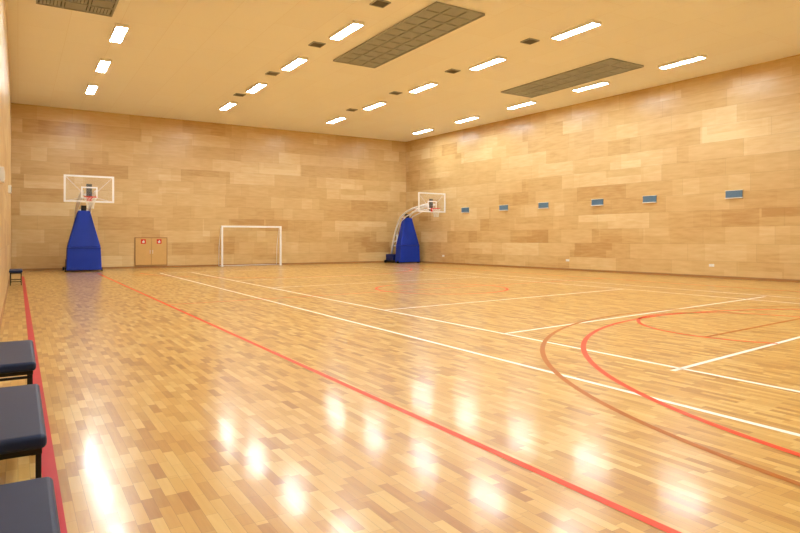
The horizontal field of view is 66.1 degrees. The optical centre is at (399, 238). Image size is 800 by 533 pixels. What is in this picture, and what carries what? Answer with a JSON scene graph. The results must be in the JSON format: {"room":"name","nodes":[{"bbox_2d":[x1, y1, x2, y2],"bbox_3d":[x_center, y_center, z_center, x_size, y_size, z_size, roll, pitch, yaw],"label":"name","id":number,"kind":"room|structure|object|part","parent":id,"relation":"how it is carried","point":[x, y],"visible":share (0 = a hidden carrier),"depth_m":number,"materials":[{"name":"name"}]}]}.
{"room":"sports hall","nodes":[
{"label":"sports hall","id":0,"kind":"room"},
{"bbox_2d":[0,0,10,316],"bbox_3d":[-7.759,-2.275,11.779,0.250,7.350,35.400,0,0,-32],"label":"wall","id":1,"kind":"structure","parent":0,"point":[5,91],"depth_m":13.47,"materials":[{"name":"brown wood"}]},
{"bbox_2d":[0,167,4,182],"bbox_3d":[-6.516,-1.050,10.079,0.068,0.240,0.300,0,0,-32],"label":"wall control box","id":2,"kind":"object","parent":1,"relation":"attached to","point":[2,171],"visible":1,"depth_m":9.96,"materials":[{"name":"white plastic"}]},
{"bbox_2d":[0,277,9,328],"bbox_3d":[-7.639,1.355,11.842,0.020,0.090,35.380,0,0,-32],"label":"baseboard","id":3,"kind":"structure","parent":1,"relation":"attached to","point":[2,312],"depth_m":12.39,"materials":[{"name":"brown wood"}]},
{"bbox_2d":[8,185,11,193],"bbox_3d":[-11.784,-1.500,18.579,0.090,0.240,0.240,0,0,-32],"label":"wall speaker","id":4,"kind":"object","parent":1,"relation":"attached to","point":[9,186],"visible":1,"depth_m":18.48,"materials":[{"name":"white plastic"}]},
{"bbox_2d":[11,103,405,268],"bbox_3d":[-7.547,-2.275,32.896,22.897,7.350,0.250,0,0,-32],"label":"wall","id":5,"kind":"structure","parent":0,"point":[333,198],"depth_m":31.13,"materials":[{"name":"brown wood"}]},
{"bbox_2d":[134,237,166,265],"bbox_3d":[-12.080,0.610,29.868,1.500,1.380,0.110,0,0,-32],"label":"double door","id":6,"kind":"structure","parent":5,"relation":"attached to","point":[148,251],"depth_m":29.84,"materials":[{"name":"brown wood"}]},
{"bbox_3d":[-12.388,0.610,29.685,0.704,1.300,0.025,0,0,-32],"label":"door","id":7,"kind":"part","parent":6,"relation":"part of","materials":[{"name":"brown wood"}]},
{"bbox_3d":[-11.780,0.610,30.063,0.704,1.300,0.025,0,0,-32],"label":"door","id":8,"kind":"part","parent":6,"relation":"part of","materials":[{"name":"brown wood"}]},
{"bbox_2d":[22,261,383,270],"bbox_3d":[-8.302,1.355,32.267,20.450,0.090,0.020,0,0,-32],"label":"baseboard","id":9,"kind":"structure","parent":5,"relation":"attached to","point":[33,269],"depth_m":31.02,"materials":[{"name":"brown wood"}]},
{"bbox_2d":[0,262,799,532],"bbox_3d":[1.859,1.500,17.755,22.897,0.200,35.900,0,0,-32],"label":"floor","id":10,"kind":"structure","parent":0,"point":[162,419],"depth_m":5.27,"materials":[{"name":"brown wood"}]},
{"bbox_2d":[9,269,22,285],"bbox_3d":[-11.893,1.173,19.041,0.350,0.455,1.300,0,0,-32],"label":"bench","id":11,"kind":"object","parent":10,"relation":"on","point":[11,271],"visible":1,"depth_m":18.54,"materials":[{"name":"black leather"}]},
{"bbox_2d":[9,269,22,272],"bbox_3d":[-11.893,0.980,19.041,0.350,0.070,1.300,0,0,-32],"label":"seat cushion","id":12,"kind":"object","parent":11,"relation":"on","point":[10,270],"depth_m":18.52,"materials":[{"name":"leather"}]},
{"bbox_3d":[-11.893,1.208,19.041,0.310,0.385,1.240,0,0,-32],"label":"frame","id":13,"kind":"part","parent":11,"relation":"part of","materials":[{"name":"black metal"}]},
{"bbox_2d":[0,340,35,384],"bbox_3d":[-3.279,1.173,5.174,0.350,0.455,1.250,0,0,-32],"label":"bench","id":14,"kind":"object","parent":10,"relation":"on","point":[17,358],"visible":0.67,"depth_m":4.90,"materials":[{"name":"grey leather"}]},
{"bbox_3d":[-3.279,1.208,5.174,0.310,0.385,1.190,0,0,-32],"label":"frame","id":15,"kind":"part","parent":14,"relation":"part of","materials":[{"name":"black metal"}]},
{"bbox_2d":[0,384,46,478],"bbox_3d":[-2.189,1.173,3.420,0.350,0.455,1.260,0,0,-32],"label":"bench","id":16,"kind":"object","parent":10,"relation":"on","point":[22,423],"visible":0.75,"depth_m":3.15,"materials":[{"name":"vinyl"},{"name":"foam padding"},{"name":"black steel"}]},
{"bbox_3d":[-2.189,1.208,3.420,0.310,0.385,1.200,0,0,-32],"label":"frame","id":17,"kind":"part","parent":16,"relation":"part of","materials":[{"name":"black metal"}]},
{"bbox_2d":[0,477,60,532],"bbox_3d":[-1.205,1.173,1.835,0.350,0.455,1.290,0,0,-32],"label":"bench","id":18,"kind":"object","parent":10,"relation":"on","point":[27,506],"visible":1,"depth_m":2.16,"materials":[{"name":"vinyl"},{"name":"foam padding"},{"name":"black steel"}]},
{"bbox_2d":[62,174,113,271],"bbox_3d":[-13.269,-0.565,25.945,1.800,3.930,4.619,0,0,-32],"label":"basketball hoop","id":19,"kind":"object","parent":10,"relation":"on","point":[83,251],"visible":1,"depth_m":26.35,"materials":[{"name":"blue plastic"}]},
{"bbox_3d":[-12.386,-1.995,24.523,1.800,1.070,0.046,0,0,-32],"label":"backboard frame","id":20,"kind":"part","parent":19,"relation":"part of","materials":[{"name":"white paint"}]},
{"bbox_2d":[218,226,281,266],"bbox_3d":[-7.813,0.360,32.096,3.190,2.080,0.663,0,0,-32],"label":"goal","id":21,"kind":"object","parent":10,"relation":"on","point":[279,227],"visible":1,"depth_m":32.03,"materials":[{"name":"white paint"}]},
{"bbox_2d":[22,265,799,532],"bbox_3d":[1.154,1.398,14.961,17.510,0.001,31.000,0,0,-32],"label":"court lines","id":22,"kind":"object","parent":10,"relation":"on","point":[48,464],"visible":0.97,"depth_m":5.79,"materials":[{"name":"white"}]},
{"bbox_2d":[384,192,445,262],"bbox_3d":[0.869,-0.565,35.081,1.800,3.930,4.619,0,0,-32],"label":"basketball hoop","id":23,"kind":"object","parent":10,"relation":"on","point":[407,244],"visible":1,"depth_m":35.50,"materials":[{"name":"blue plastic"}]},
{"bbox_3d":[1.752,-1.995,33.659,1.800,1.070,0.046,0,0,-32],"label":"backboard frame","id":24,"kind":"part","parent":23,"relation":"part of","materials":[{"name":"white paint"}]},
{"bbox_2d":[6,0,799,141],"bbox_3d":[1.859,-6.050,17.755,22.897,0.200,35.900,0,0,-32],"label":"ceiling","id":25,"kind":"structure","parent":0,"point":[175,59],"depth_m":19.94,"materials":[{"name":"paint"}]},
{"bbox_2d":[36,0,118,16],"bbox_3d":[-6.827,-5.920,13.359,1.740,0.060,5.940,0,0,-32],"label":"grille","id":26,"kind":"object","parent":25,"relation":"attached to","point":[99,7],"depth_m":15.55,"materials":[{"name":"metal"}]},
{"bbox_2d":[85,83,97,94],"bbox_3d":[-12.158,-5.905,24.233,0.340,0.090,1.560,0,0,-32],"label":"ceiling light","id":27,"kind":"object","parent":25,"relation":"attached to","point":[91,88],"depth_m":24.04,"materials":[{"name":"white plastic"}]},
{"bbox_2d":[95,58,110,72],"bbox_3d":[-10.121,-5.905,20.954,0.340,0.090,1.560,0,0,-32],"label":"ceiling light","id":28,"kind":"object","parent":25,"relation":"attached to","point":[103,64],"depth_m":20.80,"materials":[{"name":"white plastic"}]},
{"bbox_2d":[109,23,128,42],"bbox_3d":[-8.084,-5.905,17.675,0.340,0.090,1.560,0,0,-32],"label":"ceiling light","id":29,"kind":"object","parent":25,"relation":"attached to","point":[119,31],"depth_m":17.54,"materials":[{"name":"white plastic"}]},
{"bbox_2d":[219,101,236,109],"bbox_3d":[-7.643,-5.905,27.273,0.340,0.090,1.560,0,0,-32],"label":"ceiling light","id":30,"kind":"object","parent":25,"relation":"attached to","point":[229,104],"depth_m":27.09,"materials":[{"name":"white plastic"}]},
{"bbox_2d":[233,93,245,96],"bbox_3d":[-6.609,-5.933,25.326,0.400,0.035,0.400,0,0,-32],"label":"ceiling vent","id":31,"kind":"object","parent":25,"relation":"in","point":[235,94],"visible":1,"depth_m":25.25,"materials":[{"name":"metal"}]},
{"bbox_2d":[246,82,266,92],"bbox_3d":[-5.606,-5.905,23.995,0.340,0.090,1.560,0,0,-32],"label":"ceiling light","id":32,"kind":"object","parent":25,"relation":"attached to","point":[256,87],"depth_m":23.82,"materials":[{"name":"white plastic"}]},
{"bbox_2d":[265,71,279,75],"bbox_3d":[-4.572,-5.933,22.047,0.400,0.035,0.400,0,0,-32],"label":"ceiling vent","id":33,"kind":"object","parent":25,"relation":"in","point":[272,73],"visible":1,"depth_m":22.00,"materials":[{"name":"metal"}]},
{"bbox_2d":[281,56,307,70],"bbox_3d":[-3.569,-5.905,20.716,0.340,0.090,1.560,0,0,-32],"label":"ceiling light","id":34,"kind":"object","parent":25,"relation":"attached to","point":[297,61],"depth_m":20.56,"materials":[{"name":"white plastic"}]},
{"bbox_2d":[308,41,325,47],"bbox_3d":[-2.535,-5.933,18.768,0.400,0.035,0.400,0,0,-32],"label":"ceiling vent","id":35,"kind":"object","parent":25,"relation":"in","point":[314,43],"visible":1,"depth_m":18.72,"materials":[{"name":"metal"}]},
{"bbox_2d":[326,116,345,123],"bbox_3d":[-3.182,-5.905,30.515,0.340,0.090,1.560,0,0,-32],"label":"ceiling light","id":36,"kind":"object","parent":25,"relation":"attached to","point":[334,120],"depth_m":30.41,"materials":[{"name":"white plastic"}]},
{"bbox_2d":[329,20,363,40],"bbox_3d":[-1.532,-5.905,17.437,0.340,0.090,1.560,0,0,-32],"label":"ceiling light","id":37,"kind":"object","parent":25,"relation":"attached to","point":[354,25],"depth_m":17.31,"materials":[{"name":"white plastic"}]},
{"bbox_2d":[362,101,385,109],"bbox_3d":[-1.145,-5.905,27.237,0.340,0.090,1.560,0,0,-32],"label":"ceiling light","id":38,"kind":"object","parent":25,"relation":"attached to","point":[379,103],"depth_m":27.09,"materials":[{"name":"white plastic"}]},
{"bbox_2d":[369,0,390,7],"bbox_3d":[-0.499,-5.933,15.489,0.400,0.035,0.400,0,0,-32],"label":"ceiling vent","id":39,"kind":"object","parent":25,"relation":"in","point":[377,3],"visible":1,"depth_m":15.47,"materials":[{"name":"metal"}]},
{"bbox_2d":[389,91,401,94],"bbox_3d":[-0.176,-5.933,25.013,0.400,0.035,0.400,0,0,-32],"label":"ceiling vent","id":40,"kind":"object","parent":25,"relation":"in","point":[393,92],"visible":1,"depth_m":25.00,"materials":[{"name":"metal"}]},
{"bbox_2d":[333,1,484,67],"bbox_3d":[0.013,-5.920,18.314,1.590,0.060,5.940,0,0,-32],"label":"grille","id":41,"kind":"object","parent":25,"relation":"attached to","point":[436,20],"depth_m":17.76,"materials":[{"name":"metal"}]},
{"bbox_2d":[408,81,437,92],"bbox_3d":[0.892,-5.905,23.958,0.340,0.090,1.560,0,0,-32],"label":"ceiling light","id":42,"kind":"object","parent":25,"relation":"attached to","point":[430,84],"depth_m":23.82,"materials":[{"name":"white plastic"}]},
{"bbox_2d":[412,128,433,133],"bbox_3d":[1.247,-5.905,33.620,0.340,0.090,1.560,0,0,-32],"label":"ceiling light","id":43,"kind":"object","parent":25,"relation":"attached to","point":[426,129],"depth_m":33.55,"materials":[{"name":"white plastic"}]},
{"bbox_2d":[445,68,460,73],"bbox_3d":[1.861,-5.933,21.735,0.400,0.035,0.400,0,0,-32],"label":"ceiling vent","id":44,"kind":"object","parent":25,"relation":"in","point":[451,70],"visible":1,"depth_m":21.72,"materials":[{"name":"metal"}]},
{"bbox_2d":[454,115,478,122],"bbox_3d":[3.284,-5.905,30.341,0.340,0.090,1.560,0,0,-32],"label":"ceiling light","id":45,"kind":"object","parent":25,"relation":"attached to","point":[469,118],"depth_m":30.20,"materials":[{"name":"white plastic"}]},
{"bbox_2d":[469,55,506,70],"bbox_3d":[2.929,-5.905,20.679,0.340,0.090,1.560,0,0,-32],"label":"ceiling light","id":46,"kind":"object","parent":25,"relation":"attached to","point":[497,59],"depth_m":20.56,"materials":[{"name":"white plastic"}]},
{"bbox_2d":[506,100,535,108],"bbox_3d":[5.320,-5.905,27.062,0.340,0.090,1.560,0,0,-32],"label":"ceiling light","id":47,"kind":"object","parent":25,"relation":"attached to","point":[529,102],"depth_m":26.97,"materials":[{"name":"white plastic"}]},
{"bbox_2d":[520,38,539,44],"bbox_3d":[3.898,-5.933,18.456,0.400,0.035,0.400,0,0,-32],"label":"ceiling vent","id":48,"kind":"object","parent":25,"relation":"in","point":[529,41],"visible":1,"depth_m":18.43,"materials":[{"name":"metal"}]},
{"bbox_2d":[501,58,643,97],"bbox_3d":[6.210,-5.920,22.930,1.690,0.060,5.440,0,0,-32],"label":"grille","id":49,"kind":"object","parent":25,"relation":"attached to","point":[609,67],"depth_m":22.50,"materials":[{"name":"metal"}]},
{"bbox_2d":[551,19,601,39],"bbox_3d":[4.966,-5.905,17.400,0.340,0.090,1.560,0,0,-32],"label":"ceiling light","id":50,"kind":"object","parent":25,"relation":"attached to","point":[593,23],"depth_m":17.31,"materials":[{"name":"white plastic"}]},
{"bbox_2d":[572,80,609,91],"bbox_3d":[7.357,-5.905,23.783,0.340,0.090,1.560,0,0,-32],"label":"ceiling light","id":51,"kind":"object","parent":25,"relation":"attached to","point":[603,82],"depth_m":23.67,"materials":[{"name":"white plastic"}]},
{"bbox_2d":[658,54,706,68],"bbox_3d":[9.394,-5.905,20.505,0.340,0.090,1.560,0,0,-32],"label":"ceiling light","id":52,"kind":"object","parent":25,"relation":"attached to","point":[700,56],"depth_m":20.42,"materials":[{"name":"white plastic"}]},
{"bbox_2d":[406,54,799,279],"bbox_3d":[10.651,-2.275,23.216,0.250,7.350,35.467,0,0,-35],"label":"wall","id":53,"kind":"structure","parent":0,"point":[687,143],"depth_m":24.66,"materials":[{"name":"brown wood"}]},
{"bbox_2d":[461,207,468,212],"bbox_3d":[3.510,-1.562,33.141,0.065,0.285,0.600,0,0,-35],"label":"air vent","id":54,"kind":"object","parent":53,"relation":"in","point":[463,209],"visible":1,"depth_m":33.09,"materials":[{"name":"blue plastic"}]},
{"bbox_2d":[499,205,507,210],"bbox_3d":[5.176,-1.562,30.761,0.065,0.285,0.600,0,0,-35],"label":"air vent","id":55,"kind":"object","parent":53,"relation":"in","point":[501,207],"visible":1,"depth_m":30.72,"materials":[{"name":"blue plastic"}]},
{"bbox_2d":[538,202,547,208],"bbox_3d":[6.670,-1.562,28.628,0.065,0.285,0.600,0,0,-35],"label":"air vent","id":56,"kind":"object","parent":53,"relation":"in","point":[541,205],"visible":1,"depth_m":28.63,"materials":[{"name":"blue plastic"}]},
{"bbox_2d":[591,199,602,205],"bbox_3d":[8.393,-1.562,26.167,0.065,0.285,0.600,0,0,-35],"label":"air vent","id":57,"kind":"object","parent":53,"relation":"in","point":[595,202],"visible":1,"depth_m":26.14,"materials":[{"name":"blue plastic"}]},
{"bbox_2d":[419,261,799,281],"bbox_3d":[10.542,1.355,23.136,0.020,0.090,35.435,0,0,-35],"label":"baseboard","id":58,"kind":"structure","parent":53,"relation":"attached to","point":[571,269],"depth_m":24.64,"materials":[{"name":"brown wood"}]},
{"bbox_2d":[642,195,656,202],"bbox_3d":[9.800,-1.562,24.157,0.065,0.285,0.600,0,0,-35],"label":"air vent","id":59,"kind":"object","parent":53,"relation":"in","point":[652,198],"visible":1,"depth_m":24.10,"materials":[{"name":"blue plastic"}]},
{"bbox_2d":[725,190,742,198],"bbox_3d":[11.667,-1.562,21.491,0.065,0.285,0.600,0,0,-35],"label":"air vent","id":60,"kind":"object","parent":53,"relation":"in","point":[730,194],"visible":1,"depth_m":21.46,"materials":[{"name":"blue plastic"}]}
]}

